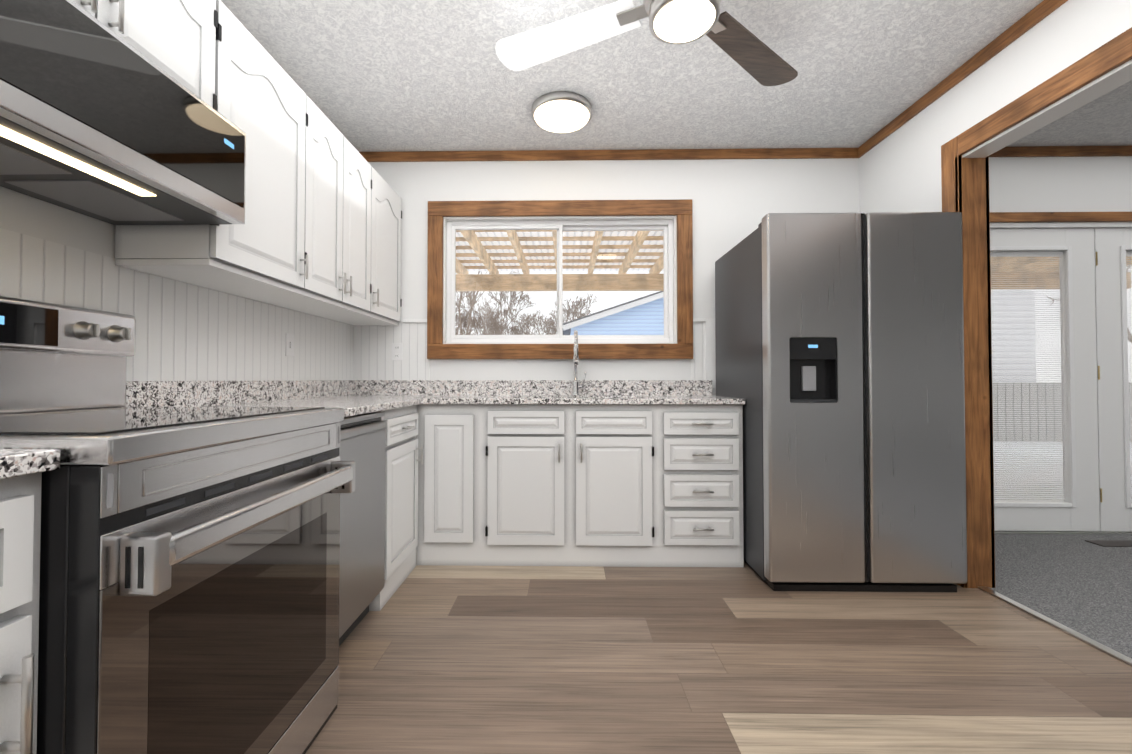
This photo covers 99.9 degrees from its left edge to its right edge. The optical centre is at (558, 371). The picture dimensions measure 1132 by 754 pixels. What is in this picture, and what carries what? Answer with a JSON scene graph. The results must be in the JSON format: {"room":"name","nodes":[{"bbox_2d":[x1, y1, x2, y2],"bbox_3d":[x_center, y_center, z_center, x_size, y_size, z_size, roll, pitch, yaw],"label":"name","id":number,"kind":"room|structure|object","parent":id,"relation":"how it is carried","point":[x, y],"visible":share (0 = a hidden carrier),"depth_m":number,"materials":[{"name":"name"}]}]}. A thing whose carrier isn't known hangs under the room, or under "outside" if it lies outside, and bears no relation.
{"room":"kitchen","nodes":[
{"label":"kitchen","id":0,"kind":"room"},
{"bbox_2d":[0,186,353,380],"bbox_3d":[-1.497,-0.270,0.000,0.156,2.670,6.360,0,-1,1],"label":"wall","id":1,"kind":"structure","parent":0,"point":[186,332],"depth_m":1.66,"materials":[{"name":"white wood"}]},
{"bbox_2d":[73,0,108,27],"bbox_3d":[-1.243,-0.980,0.928,0.317,0.430,0.380,0,-1,1],"label":"upper cabinet","id":2,"kind":"object","parent":1,"relation":"attached to","point":[99,9],"depth_m":1.12,"materials":[{"name":"paint"}]},
{"bbox_2d":[109,0,216,110],"bbox_3d":[-1.237,-0.973,1.309,0.317,0.430,0.382,0,-1,1],"label":"upper cabinet","id":3,"kind":"object","parent":1,"relation":"attached to","point":[179,36],"depth_m":1.35,"materials":[{"name":"paint"}]},
{"bbox_2d":[0,0,245,224],"bbox_3d":[-1.188,-0.606,1.135,0.420,0.290,0.708,0,-1,1],"label":"over-the-range microwave","id":4,"kind":"object","parent":3,"relation":"attached to","point":[99,120],"visible":1,"depth_m":1.09,"materials":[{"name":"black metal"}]},
{"bbox_2d":[115,0,312,291],"bbox_3d":[-1.229,-0.765,1.752,0.317,0.830,0.510,0,-1,1],"label":"upper cabinet","id":5,"kind":"object","parent":1,"relation":"attached to","point":[269,252],"depth_m":1.69,"materials":[{"name":"paint"}]},
{"bbox_2d":[229,102,348,303],"bbox_3d":[-1.222,-0.758,2.176,0.317,0.830,0.338,0,-1,1],"label":"upper cabinet","id":6,"kind":"object","parent":1,"relation":"attached to","point":[318,233],"depth_m":2.18,"materials":[{"name":"paint"}]},
{"bbox_2d":[285,333,293,355],"bbox_3d":[-1.372,-0.136,2.436,0.012,0.115,0.070,0,-1,1],"label":"light switch","id":7,"kind":"object","parent":1,"relation":"attached to","point":[289,350],"visible":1,"depth_m":2.43,"materials":[{"name":"white plastic"}]},
{"bbox_2d":[277,142,376,315],"bbox_3d":[-1.216,-0.752,2.514,0.317,0.830,0.338,0,-1,1],"label":"upper cabinet","id":8,"kind":"object","parent":1,"relation":"attached to","point":[362,176],"depth_m":2.53,"materials":[{"name":"paint"}]},
{"bbox_2d":[325,173,401,323],"bbox_3d":[-1.209,-0.745,2.928,0.317,0.830,0.492,0,-1,1],"label":"upper cabinet","id":9,"kind":"object","parent":1,"relation":"attached to","point":[387,301],"depth_m":2.91,"materials":[{"name":"paint"}]},
{"bbox_2d":[221,0,1131,151],"bbox_3d":[2.365,-1.565,0.017,7.880,0.080,6.480,0,-1,1],"label":"ceiling","id":10,"kind":"structure","parent":0,"point":[395,75],"depth_m":2.38,"materials":[{"name":"white paint"}]},
{"bbox_2d":[532,91,591,132],"bbox_3d":[0.020,-1.440,2.675,0.336,0.078,0.336,0,-1,1],"label":"ceiling light","id":11,"kind":"object","parent":10,"relation":"attached to","point":[562,112],"visible":1,"depth_m":2.60,"materials":[{"name":"beige"}]},
{"bbox_2d":[495,0,797,85],"bbox_3d":[0.387,-1.352,1.550,1.299,0.294,1.291,0,-1,1],"label":"ceiling fan","id":12,"kind":"object","parent":10,"relation":"hanging from","point":[734,39],"visible":1,"depth_m":1.83,"materials":[{"name":"beige"}]},
{"bbox_2d":[305,561,1131,753],"bbox_3d":[0.218,1.035,0.009,3.585,0.060,6.480,0,-1,1],"label":"floor","id":13,"kind":"structure","parent":0,"point":[458,659],"depth_m":1.64,"materials":[{"name":"brown wood"}]},
{"bbox_2d":[0,472,41,753],"bbox_3d":[-1.081,0.578,0.466,0.656,0.868,0.476,0,-1,1],"label":"base cabinet","id":14,"kind":"object","parent":13,"relation":"on","point":[20,514],"visible":0.96,"depth_m":0.65,"materials":[{"name":"paint"}]},
{"bbox_2d":[0,449,60,478],"bbox_3d":[-1.083,0.069,0.025,0.667,0.128,1.376,0,-1,1],"label":"countertop","id":15,"kind":"structure","parent":14,"relation":"on","point":[17,462],"depth_m":0.67,"materials":[{"name":"stone"}]},
{"bbox_2d":[0,296,354,753],"bbox_3d":[-1.003,0.419,1.090,0.782,1.202,0.756,0,-1,1],"label":"range","id":16,"kind":"object","parent":13,"relation":"on","point":[189,580],"visible":1,"depth_m":0.93,"materials":[{"name":"silver metal"}]},
{"bbox_2d":[339,411,386,645],"bbox_3d":[-1.044,0.602,1.773,0.601,0.866,0.594,0,-1,1],"label":"dishwasher","id":17,"kind":"object","parent":13,"relation":"on","point":[362,525],"visible":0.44,"depth_m":1.83,"materials":[{"name":"grey metal"}]},
{"bbox_2d":[369,405,422,610],"bbox_3d":[-1.048,0.610,2.330,0.659,0.869,0.509,0,-1,1],"label":"base cabinet","id":18,"kind":"object","parent":13,"relation":"on","point":[401,487],"visible":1,"depth_m":2.27,"materials":[{"name":"paint"}]},
{"bbox_2d":[123,380,422,416],"bbox_3d":[-1.064,0.103,2.020,0.637,0.128,1.080,0,-1,1],"label":"countertop","id":19,"kind":"structure","parent":18,"relation":"on","point":[354,397],"depth_m":2.10,"materials":[{"name":"stone"}]},
{"bbox_2d":[417,404,480,565],"bbox_3d":[-0.588,0.619,2.851,0.347,0.868,0.583,0,-1,1],"label":"base cabinet","id":20,"kind":"object","parent":13,"relation":"on","point":[449,475],"depth_m":2.56,"materials":[{"name":"paint"}]},
{"bbox_2d":[481,404,572,565],"bbox_3d":[-0.173,0.619,2.844,0.483,0.868,0.583,0,-1,1],"label":"base cabinet","id":21,"kind":"object","parent":13,"relation":"on","point":[527,449],"depth_m":2.56,"materials":[{"name":"paint"}]},
{"bbox_2d":[573,404,660,566],"bbox_3d":[0.304,0.619,2.836,0.471,0.868,0.583,0,-1,1],"label":"base cabinet","id":22,"kind":"object","parent":13,"relation":"on","point":[580,485],"depth_m":2.55,"materials":[{"name":"paint"}]},
{"bbox_2d":[661,404,743,566],"bbox_3d":[0.768,0.619,2.828,0.457,0.868,0.583,0,-1,1],"label":"base cabinet","id":23,"kind":"object","parent":13,"relation":"on","point":[702,445],"depth_m":2.54,"materials":[{"name":"paint"}]},
{"bbox_2d":[423,380,745,404],"bbox_3d":[-0.183,0.117,2.844,2.371,0.128,0.599,0,-1,1],"label":"countertop","id":24,"kind":"structure","parent":23,"relation":"on","point":[434,391],"depth_m":3.11,"materials":[{"name":"stone"}]},
{"bbox_2d":[571,330,585,395],"bbox_3d":[0.131,-0.053,3.011,0.099,0.414,0.186,0,-1,1],"label":"faucet","id":25,"kind":"object","parent":24,"relation":"on","point":[576,386],"visible":0.98,"depth_m":3.05,"materials":[{"name":"silver metal"}]},
{"bbox_2d":[605,404,647,404],"bbox_3d":[0.113,0.278,2.834,0.808,0.191,0.438,0,-1,1],"label":"sink","id":26,"kind":"object","parent":24,"relation":"in","point":[626,404],"visible":0.06,"depth_m":2.63,"materials":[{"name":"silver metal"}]},
{"bbox_2d":[715,212,966,591],"bbox_3d":[1.460,0.150,2.641,0.920,1.800,0.806,0,-1,1],"label":"refrigerator","id":27,"kind":"object","parent":13,"relation":"on","point":[839,337],"visible":0.98,"depth_m":2.24,"materials":[{"name":"silver metal"}]},
{"bbox_2d":[978,586,1131,665],"bbox_3d":[1.994,0.994,-0.401,0.040,0.009,5.419,0,-1,1],"label":"trim","id":28,"kind":"structure","parent":13,"relation":"on","point":[1093,643],"depth_m":1.91,"materials":[{"name":"silver metal"}]},
{"bbox_2d":[353,156,1131,438],"bbox_3d":[2.419,-0.216,3.176,7.880,2.670,0.156,0,-1,1],"label":"wall","id":29,"kind":"structure","parent":0,"point":[735,202],"depth_m":3.15,"materials":[{"name":"white paint"}]},
{"bbox_2d":[392,343,401,359],"bbox_3d":[-1.072,-0.131,3.161,0.070,0.115,0.007,0,-1,1],"label":"outlet","id":30,"kind":"object","parent":29,"relation":"attached to","point":[396,351],"visible":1,"depth_m":3.16,"materials":[{"name":"white plastic"}]},
{"bbox_2d":[403,318,705,322],"bbox_3d":[-0.032,-0.338,3.146,2.000,0.022,0.022,0,-1,1],"label":"trim","id":31,"kind":"structure","parent":29,"relation":"attached to","point":[425,320],"depth_m":3.15,"materials":[{"name":"white"}]},
{"bbox_2d":[427,199,692,358],"bbox_3d":[0.009,-0.606,3.201,1.750,1.050,0.140,0,-1,1],"label":"kitchen window","id":32,"kind":"structure","parent":29,"relation":"in","point":[559,224],"depth_m":3.15,"materials":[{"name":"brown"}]},
{"bbox_2d":[359,147,858,161],"bbox_3d":[0.308,-1.439,3.159,3.300,0.065,0.022,0,-1,1],"label":"crown molding","id":33,"kind":"structure","parent":29,"relation":"attached to","point":[767,153],"depth_m":3.15,"materials":[{"name":"brown wood"}]},
{"bbox_2d":[989,146,1131,156],"bbox_3d":[4.173,-1.440,3.094,4.070,0.065,0.022,0,-1,1],"label":"crown molding","id":34,"kind":"structure","parent":29,"relation":"attached to","point":[1013,151],"depth_m":3.10,"materials":[{"name":"brown wood"}]},
{"bbox_2d":[990,222,1131,533],"bbox_3d":[3.534,0.041,3.137,1.876,2.031,0.147,0,-1,1],"label":"doors","id":35,"kind":"structure","parent":29,"relation":"in","point":[1096,485],"depth_m":3.12,"materials":[{"name":"white"}]},
{"bbox_2d":[990,212,1131,221],"bbox_3d":[3.533,0.009,3.082,2.020,2.097,0.018,0,-1,1],"label":"door frame","id":36,"kind":"structure","parent":29,"relation":"attached to","point":[1060,216],"depth_m":3.10,"materials":[{"name":"brown wood"}]},
{"bbox_2d":[859,0,1131,213],"bbox_3d":[1.991,-0.260,0.016,0.110,2.530,6.210,0,-1,1],"label":"wall","id":37,"kind":"structure","parent":0,"point":[900,169],"depth_m":2.25,"materials":[{"name":"white paint"}]},
{"bbox_2d":[859,0,1067,157],"bbox_3d":[1.927,-1.492,0.038,0.018,0.065,6.210,0,-1,1],"label":"crown molding","id":38,"kind":"structure","parent":37,"relation":"attached to","point":[1042,10],"depth_m":2.26,"materials":[{"name":"brown wood"}]},
{"bbox_2d":[941,27,1131,587],"bbox_3d":[1.985,-0.101,-0.339,0.150,2.200,5.505,0,-1,1],"label":"door frame","id":39,"kind":"structure","parent":37,"relation":"attached to","point":[965,184],"depth_m":2.30,"materials":[{"name":"brown wood"}]},
{"bbox_2d":[990,534,1131,658],"bbox_3d":[4.158,1.032,-0.058,4.295,0.064,6.480,0,-1,1],"label":"floor carpet","id":40,"kind":"object","parent":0,"point":[1078,583],"depth_m":2.37,"materials":[{"name":"grey carpet"}]},
{"bbox_2d":[1085,540,1131,546],"bbox_3d":[3.445,1.048,2.895,0.360,0.005,0.100,0,-1,1],"label":"doormat","id":41,"kind":"object","parent":40,"relation":"on","point":[1115,543],"visible":1,"depth_m":2.90,"materials":[{"name":"grey"}]},
{"label":"outside","id":42,"kind":"structure","parent":0,"visible":0},
{"bbox_2d":[993,441,1131,453],"bbox_3d":[5.572,1.877,36.500,90.000,0.100,66.650,0,-1,1],"label":"ground","id":43,"kind":"structure","parent":42,"point":[1005,444],"depth_m":8.69,"materials":[{"name":"white"}]},
{"bbox_2d":[563,291,663,334],"bbox_3d":[5.773,-0.858,18.838,11.201,4.768,8.650,0,-1,1],"label":"house","id":44,"kind":"structure","parent":43,"relation":"on","point":[655,330],"depth_m":14.93,"materials":[{"name":"blue"}]},
{"bbox_2d":[455,265,1131,342],"bbox_3d":[-0.402,-2.603,21.034,24.562,8.335,29.238,0,-1,1],"label":"trees","id":45,"kind":"object","parent":43,"relation":"on","point":[498,325],"depth_m":26.95,"materials":[{"name":"beige plant"}]},
{"bbox_2d":[991,290,1035,381],"bbox_3d":[7.805,-0.744,11.825,4.100,4.300,4.000,0,-1,1],"label":"shed","id":46,"kind":"object","parent":43,"relation":"on","point":[1003,333],"depth_m":9.80,"materials":[{"name":"grey"}]},
{"bbox_2d":[992,382,1131,441],"bbox_3d":[7.884,0.789,9.331,12.540,1.150,0.070,0,-1,1],"label":"fence","id":47,"kind":"object","parent":43,"relation":"on","point":[1016,400],"depth_m":9.28,"materials":[{"name":"grey wood"}]},
{"bbox_2d":[993,455,1131,500],"bbox_3d":[2.489,1.204,4.907,11.500,0.170,3.345,0,-1,1],"label":"deck","id":48,"kind":"object","parent":43,"relation":"on","point":[1035,478],"depth_m":5.03,"materials":[{"name":"white wood"}]},
{"bbox_2d":[456,230,1131,290],"bbox_3d":[2.039,-0.167,4.937,10.400,2.569,3.345,0,-1,1],"label":"pergola","id":49,"kind":"object","parent":48,"relation":"on","point":[537,235],"depth_m":5.93,"materials":[{"name":"brown wood"}]}
]}

